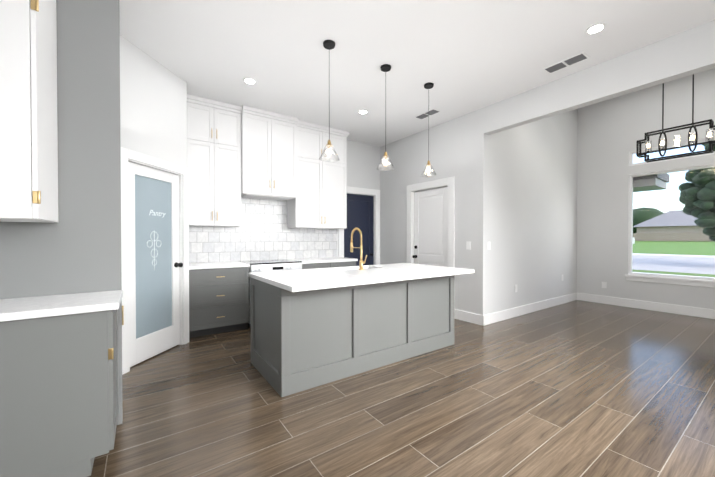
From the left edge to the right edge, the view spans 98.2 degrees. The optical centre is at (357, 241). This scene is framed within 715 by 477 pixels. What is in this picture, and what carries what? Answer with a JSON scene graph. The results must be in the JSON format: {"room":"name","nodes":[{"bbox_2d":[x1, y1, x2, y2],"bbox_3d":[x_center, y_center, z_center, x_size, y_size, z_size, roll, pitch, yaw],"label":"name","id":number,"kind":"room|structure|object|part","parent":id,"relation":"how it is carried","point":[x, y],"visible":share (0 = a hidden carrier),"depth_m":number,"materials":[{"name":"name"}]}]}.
{"room":"kitchen","nodes":[
{"label":"kitchen","id":0,"kind":"room"},
{"bbox_2d":[0,0,122,424],"bbox_3d":[-1.912,-0.324,1.896,0.736,3.130,0.050,0,1,-35],"label":"wall","id":1,"kind":"structure","parent":0,"point":[75,248],"depth_m":1.97,"materials":[{"name":"grey paint"}]},
{"bbox_2d":[120,35,186,262],"bbox_3d":[-2.174,-0.338,3.255,0.100,3.130,0.983,0,1,8],"label":"wall","id":2,"kind":"structure","parent":0,"point":[153,107],"depth_m":3.20,"materials":[{"name":"paint"}]},
{"bbox_2d":[121,147,188,374],"bbox_3d":[-2.163,0.179,3.297,0.130,2.095,0.910,0,1,8],"label":"door frame","id":3,"kind":"structure","parent":2,"relation":"attached to","point":[127,155],"depth_m":3.19,"materials":[{"name":"white wood"}]},
{"bbox_2d":[128,162,182,366],"bbox_3d":[-2.128,0.224,3.293,0.121,1.982,0.708,0,1,8],"label":"pantry door","id":4,"kind":"structure","parent":2,"relation":"in","point":[154,264],"depth_m":3.27,"materials":[{"name":"white wood"}]},
{"bbox_2d":[199,140,379,262],"bbox_3d":[-1.569,-0.355,5.014,5.120,3.130,0.120,0,1,-35],"label":"wall","id":5,"kind":"structure","parent":0,"point":[363,160],"depth_m":6.10,"materials":[{"name":"paint"}]},
{"bbox_2d":[187,98,242,225],"bbox_3d":[-2.058,-1.036,4.375,0.722,1.645,0.347,0,1,-35],"label":"upper cabinet","id":6,"kind":"object","parent":5,"relation":"attached to","point":[235,154],"depth_m":4.22,"materials":[{"name":"white wood"}]},
{"bbox_2d":[189,198,336,262],"bbox_3d":[-1.417,-0.196,5.041,2.532,0.989,0.012,0,1,-35],"label":"backsplash","id":7,"kind":"structure","parent":5,"relation":"attached to","point":[262,232],"depth_m":4.94,"materials":[{"name":"tile"}]},
{"bbox_2d":[239,110,298,201],"bbox_3d":[-1.402,-1.273,4.790,0.831,1.180,0.417,0,1,-35],"label":"upper cabinet","id":8,"kind":"object","parent":5,"relation":"attached to","point":[268,144],"depth_m":4.60,"materials":[{"name":"white wood"}]},
{"bbox_2d":[287,122,346,228],"bbox_3d":[-0.684,-1.046,5.339,0.972,1.645,0.347,0,1,-35],"label":"upper cabinet","id":9,"kind":"object","parent":5,"relation":"attached to","point":[321,203],"depth_m":5.17,"materials":[{"name":"white wood"}]},
{"bbox_2d":[344,194,373,265],"bbox_3d":[0.040,0.136,6.091,0.733,2.102,0.121,0,1,-35],"label":"door","id":10,"kind":"structure","parent":5,"relation":"in","point":[360,212],"depth_m":6.13,"materials":[{"name":"blue"}]},
{"bbox_2d":[338,186,379,264],"bbox_3d":[0.022,0.077,6.116,0.995,2.245,0.130,0,1,-35],"label":"door frame","id":11,"kind":"structure","parent":5,"relation":"attached to","point":[365,191],"depth_m":6.29,"materials":[{"name":"white wood"}]},
{"bbox_2d":[88,300,714,476],"bbox_3d":[2.245,1.265,2.441,8.390,0.060,8.740,0,1,-35],"label":"floor","id":12,"kind":"structure","parent":0,"point":[577,388],"depth_m":2.28,"materials":[{"name":"brown wood"}]},
{"bbox_2d":[0,290,123,476],"bbox_3d":[-1.744,0.788,1.682,0.747,0.910,0.507,0,1,-35],"label":"base cabinet","id":13,"kind":"object","parent":12,"relation":"on","point":[59,407],"visible":1,"depth_m":1.57,"materials":[{"name":"painted wood"},{"name":"brushed brass"}]},
{"bbox_2d":[0,290,122,321],"bbox_3d":[-1.746,0.352,1.676,0.742,0.038,0.507,0,1,-35],"label":"countertop","id":14,"kind":"structure","parent":13,"relation":"on","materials":[{"name":"white stone"}]},
{"bbox_2d":[189,265,249,337],"bbox_3d":[-1.965,0.782,4.287,0.753,0.870,0.627,0,1,-35],"label":"base cabinet","id":15,"kind":"object","parent":12,"relation":"on","point":[219,298],"depth_m":4.02,"materials":[{"name":"grey wood"}]},
{"bbox_2d":[189,261,248,268],"bbox_3d":[-1.961,0.327,4.276,0.753,0.040,0.642,0,1,-35],"label":"countertop","id":16,"kind":"structure","parent":15,"relation":"on","point":[227,264],"depth_m":4.11,"materials":[{"name":"white stone"}]},
{"bbox_2d":[240,259,301,327],"bbox_3d":[-1.310,0.756,4.677,0.760,0.914,0.706,0,1,-35],"label":"range","id":17,"kind":"object","parent":12,"relation":"on","point":[270,265],"visible":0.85,"depth_m":4.43,"materials":[{"name":"silver metal"}]},
{"bbox_2d":[302,261,332,268],"bbox_3d":[-0.799,0.774,5.105,0.560,0.870,0.627,0,1,-35],"label":"base cabinet","id":18,"kind":"object","parent":12,"relation":"on","point":[328,264],"depth_m":4.87,"materials":[{"name":"grey"}]},
{"bbox_2d":[289,257,356,264],"bbox_3d":[-0.603,0.318,5.229,1.029,0.040,0.642,0,1,-35],"label":"countertop","id":19,"kind":"structure","parent":18,"relation":"on","point":[305,261],"depth_m":5.08,"materials":[{"name":"white stone"}]},
{"bbox_2d":[333,261,355,266],"bbox_3d":[-0.427,0.772,5.366,0.560,0.870,0.627,0,1,-35],"label":"base cabinet","id":20,"kind":"object","parent":12,"relation":"on","point":[335,263],"depth_m":5.12,"materials":[{"name":"grey"}]},
{"bbox_2d":[250,275,454,396],"bbox_3d":[0.020,0.791,3.423,2.140,0.870,0.892,0,1,-35],"label":"kitchen island","id":21,"kind":"object","parent":12,"relation":"on","point":[312,328],"depth_m":2.85,"materials":[{"name":"grey wood"}]},
{"bbox_2d":[248,268,375,290],"bbox_3d":[-0.485,0.341,2.898,0.746,0.040,1.119,0,1,-35],"label":"island countertop","id":22,"kind":"structure","parent":21,"relation":"on","point":[315,279],"depth_m":2.64,"materials":[{"name":"white stone"}]},
{"bbox_2d":[348,267,355,270],"bbox_3d":[-0.075,0.473,3.607,0.765,0.262,0.314,0,1,-35],"label":"sink","id":23,"kind":"object","parent":22,"relation":"in","point":[349,268],"depth_m":3.78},
{"bbox_2d":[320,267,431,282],"bbox_3d":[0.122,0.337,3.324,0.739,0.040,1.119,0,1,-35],"label":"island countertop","id":24,"kind":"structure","parent":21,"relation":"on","point":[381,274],"depth_m":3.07,"materials":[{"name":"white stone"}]},
{"bbox_2d":[350,228,366,269],"bbox_3d":[0.012,0.079,3.524,0.110,0.469,0.238,0,1,-35],"label":"faucet","id":25,"kind":"object","parent":24,"relation":"on","point":[361,262],"visible":1,"depth_m":3.44,"materials":[{"name":"gold metal"}]},
{"bbox_2d":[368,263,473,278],"bbox_3d":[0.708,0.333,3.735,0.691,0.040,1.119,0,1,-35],"label":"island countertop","id":26,"kind":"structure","parent":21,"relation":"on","point":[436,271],"depth_m":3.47,"materials":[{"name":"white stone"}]},
{"bbox_2d":[119,0,714,146],"bbox_3d":[0.858,-1.925,1.436,5.000,0.080,8.740,0,1,-35],"label":"ceiling","id":27,"kind":"structure","parent":0,"point":[466,56],"depth_m":3.04,"materials":[{"name":"paint"}]},
{"bbox_2d":[243,78,255,83],"bbox_3d":[-1.282,-1.903,3.685,0.150,0.007,0.150,0,1,-35],"label":"recessed light","id":28,"kind":"object","parent":27,"relation":"in","point":[249,80],"visible":1,"depth_m":3.67,"materials":[{"name":"white plastic"}]},
{"bbox_2d":[319,40,339,161],"bbox_3d":[-0.272,-1.345,2.982,0.200,1.109,0.200,0,1,-35],"label":"pendant light","id":29,"kind":"object","parent":27,"relation":"hanging from","point":[329,44],"visible":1,"depth_m":2.97,"materials":[{"name":"clear glass"}]},
{"bbox_3d":[-0.272,-0.858,2.987,0.200,0.136,0.200,0,1,-35],"label":"lamp shade","id":30,"kind":"part","parent":29,"relation":"part of","materials":[{"name":"clear glass"}]},
{"bbox_2d":[358,110,367,113],"bbox_3d":[0.085,-1.912,4.583,0.150,0.007,0.150,0,1,-35],"label":"recessed light","id":31,"kind":"object","parent":27,"relation":"in","point":[362,111],"visible":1,"depth_m":4.56,"materials":[{"name":"white"}]},
{"bbox_2d":[377,64,394,170],"bbox_3d":[0.309,-1.349,3.390,0.200,1.109,0.200,0,1,-35],"label":"pendant light","id":32,"kind":"object","parent":27,"relation":"hanging from","point":[385,67],"visible":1,"depth_m":3.37,"materials":[{"name":"clear glass"}]},
{"bbox_3d":[0.309,-0.862,3.394,0.200,0.136,0.200,0,1,-35],"label":"lamp shade","id":33,"kind":"part","parent":32,"relation":"part of","materials":[{"name":"clear glass"}]},
{"bbox_2d":[415,108,439,118],"bbox_3d":[1.050,-1.911,4.661,0.150,0.010,0.380,0,1,-35],"label":"ceiling vent","id":34,"kind":"object","parent":27,"relation":"in","point":[428,113],"visible":1,"depth_m":4.63,"materials":[{"name":"white metal"}]},
{"bbox_2d":[420,82,436,177],"bbox_3d":[0.870,-1.353,3.783,0.200,1.109,0.200,0,1,-35],"label":"pendant light","id":35,"kind":"object","parent":27,"relation":"hanging from","point":[429,85],"visible":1,"depth_m":3.77,"materials":[{"name":"clear glass"}]},
{"bbox_3d":[0.870,-0.866,3.788,0.200,0.136,0.200,0,1,-35],"label":"lamp shade","id":36,"kind":"part","parent":35,"relation":"part of","materials":[{"name":"clear glass"}]},
{"bbox_2d":[543,52,588,73],"bbox_3d":[2.220,-1.898,3.308,0.150,0.010,0.380,0,1,-35],"label":"ceiling vent","id":37,"kind":"object","parent":27,"relation":"in","point":[567,62],"visible":1,"depth_m":3.28,"materials":[{"name":"white metal"}]},
{"bbox_2d":[585,23,605,33],"bbox_3d":[2.124,-1.894,2.764,0.150,0.007,0.150,0,1,-35],"label":"recessed light","id":38,"kind":"object","parent":27,"relation":"in","point":[595,28],"visible":1,"depth_m":2.75,"materials":[{"name":"white plastic"}]},
{"bbox_2d":[380,108,487,314],"bbox_3d":[2.953,-0.335,2.922,0.120,3.130,8.500,0,1,-35],"label":"wall","id":39,"kind":"structure","parent":0,"point":[458,148],"depth_m":4.82,"materials":[{"name":"paint"}]},
{"bbox_2d":[412,187,447,266],"bbox_3d":[1.229,0.154,5.296,0.121,2.082,0.788,0,1,-35],"label":"door","id":40,"kind":"structure","parent":39,"relation":"in","point":[430,226],"depth_m":5.29,"materials":[{"name":"white wood"}]},
{"bbox_2d":[407,177,454,266],"bbox_3d":[1.258,0.095,5.316,0.130,2.225,1.050,0,1,-35],"label":"door frame","id":41,"kind":"structure","parent":39,"relation":"attached to","point":[449,182],"depth_m":5.16,"materials":[{"name":"white wood"}]},
{"bbox_2d":[455,309,480,324],"bbox_3d":[1.658,1.139,4.664,0.016,0.150,0.495,0,1,-35],"label":"baseboard","id":42,"kind":"structure","parent":39,"relation":"attached to","point":[470,317],"depth_m":4.64,"materials":[{"name":"white wood"}]},
{"bbox_2d":[466,241,470,249],"bbox_3d":[1.665,0.064,4.648,0.008,0.120,0.075,0,1,-35],"label":"light switch","id":43,"kind":"object","parent":39,"relation":"attached to","point":[468,244],"visible":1,"depth_m":4.64,"materials":[{"name":"white plastic"}]},
{"bbox_2d":[488,109,577,313],"bbox_3d":[3.209,-0.755,5.504,3.270,3.920,0.120,0,1,-35],"label":"wall","id":44,"kind":"structure","parent":0,"point":[532,206],"depth_m":5.28,"materials":[{"name":"paint"}]},
{"bbox_2d":[487,242,490,249],"bbox_3d":[1.925,0.065,4.531,0.075,0.120,0.008,0,1,-35],"label":"light switch","id":45,"kind":"object","parent":44,"relation":"attached to","point":[488,245],"visible":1,"depth_m":4.53,"materials":[{"name":"white plastic"}]},
{"bbox_2d":[481,292,576,325],"bbox_3d":[3.137,1.131,5.389,3.270,0.150,0.016,0,1,-35],"label":"baseboard","id":46,"kind":"structure","parent":44,"relation":"attached to","point":[484,320],"depth_m":5.11,"materials":[{"name":"white"}]},
{"bbox_2d":[484,20,714,134],"bbox_3d":[2.907,-2.110,2.970,0.120,1.160,3.660,0,1,-35],"label":"header beam","id":47,"kind":"structure","parent":0,"point":[689,52],"depth_m":3.22,"materials":[{"name":"paint"}]},
{"bbox_2d":[577,68,714,309],"bbox_3d":[5.584,-0.749,4.861,0.120,3.920,3.660,0,1,-35],"label":"wall","id":48,"kind":"structure","parent":0,"point":[612,132],"depth_m":5.74,"materials":[{"name":"paint"}]},
{"bbox_2d":[577,293,714,318],"bbox_3d":[5.529,1.137,4.841,0.016,0.150,3.660,0,1,-35],"label":"baseboard","id":49,"kind":"structure","parent":48,"relation":"attached to","point":[647,305],"depth_m":5.41,"materials":[{"name":"white"}]},
{"bbox_2d":[633,173,669,191],"bbox_3d":[4.766,-1.149,6.928,0.880,0.280,3.010,0,1,-35],"label":"eave","id":50,"kind":"object","parent":48,"relation":"attached to","point":[646,183],"depth_m":5.67,"materials":[{"name":"grey wood"}]},
{"bbox_2d":[625,163,714,287],"bbox_3d":[5.301,-0.247,5.217,0.120,1.930,1.200,0,1,-35],"label":"window","id":51,"kind":"structure","parent":48,"relation":"in","point":[691,280],"depth_m":5.34,"materials":[{"name":"white"}]},
{"bbox_2d":[629,136,714,165],"bbox_3d":[5.314,-1.497,5.214,0.089,0.270,1.140,0,1,-35],"label":"transom","id":52,"kind":"object","parent":48,"relation":"in","point":[631,153],"visible":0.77,"depth_m":5.27,"materials":[{"name":"white"}]},
{"bbox_3d":[-1.140,-0.306,0.050,0.120,3.130,8.500,0,1,-35],"label":"wall","id":53,"kind":"structure","parent":0,"visible":0},
{"bbox_2d":[0,0,57,222],"bbox_3d":[-1.875,-0.908,1.585,0.440,1.596,0.486,0,1,-35],"label":"upper cabinet","id":54,"kind":"object","parent":53,"relation":"attached to","point":[28,125],"visible":1,"depth_m":1.50,"materials":[{"name":"white wood"}]},
{"bbox_3d":[4.246,-2.739,3.903,3.390,0.080,3.900,0,1,-35],"label":"ceiling","id":55,"kind":"structure","parent":0,"visible":0},
{"bbox_2d":[636,74,714,162],"bbox_3d":[4.240,-1.908,4.102,0.150,1.584,0.790,0,1,-35],"label":"chandelier","id":56,"kind":"object","parent":55,"relation":"hanging from","point":[709,140],"visible":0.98,"depth_m":4.10,"materials":[{"name":"black metal"}]},
{"bbox_3d":[4.240,-1.327,4.108,0.068,0.148,0.636,0,1,-35],"label":"glass","id":57,"kind":"part","parent":56,"relation":"part of","materials":[{"name":"clear glass"}]},
{"label":"outside","id":58,"kind":"structure","parent":0,"visible":0},
{"bbox_2d":[632,241,714,277],"bbox_3d":[46.390,-0.997,44.691,112.380,3.933,140.000,0,1,-35],"label":"ground","id":59,"kind":"structure","parent":58,"point":[659,253],"depth_m":14.71,"materials":[{"name":"green plant"}]},
{"bbox_2d":[633,207,663,232],"bbox_3d":[41.766,-3.404,63.055,9.757,5.168,31.464,0,1,-35],"label":"trees","id":60,"kind":"object","parent":59,"relation":"on","point":[649,213],"depth_m":49.96,"materials":[{"name":"green plant"}]},
{"bbox_2d":[633,210,711,240],"bbox_3d":[30.468,-1.483,29.361,4.750,2.900,11.200,0,1,-35],"label":"house","id":61,"kind":"structure","parent":59,"relation":"on","point":[654,224],"depth_m":28.57,"materials":[{"name":"beige paint"}]},
{"bbox_2d":[678,143,714,240],"bbox_3d":[13.516,-1.562,11.037,2.653,5.146,2.876,0,1,-35],"label":"tree","id":62,"kind":"object","parent":59,"relation":"on","point":[696,185],"depth_m":11.23,"materials":[{"name":"green plant"}]}
]}

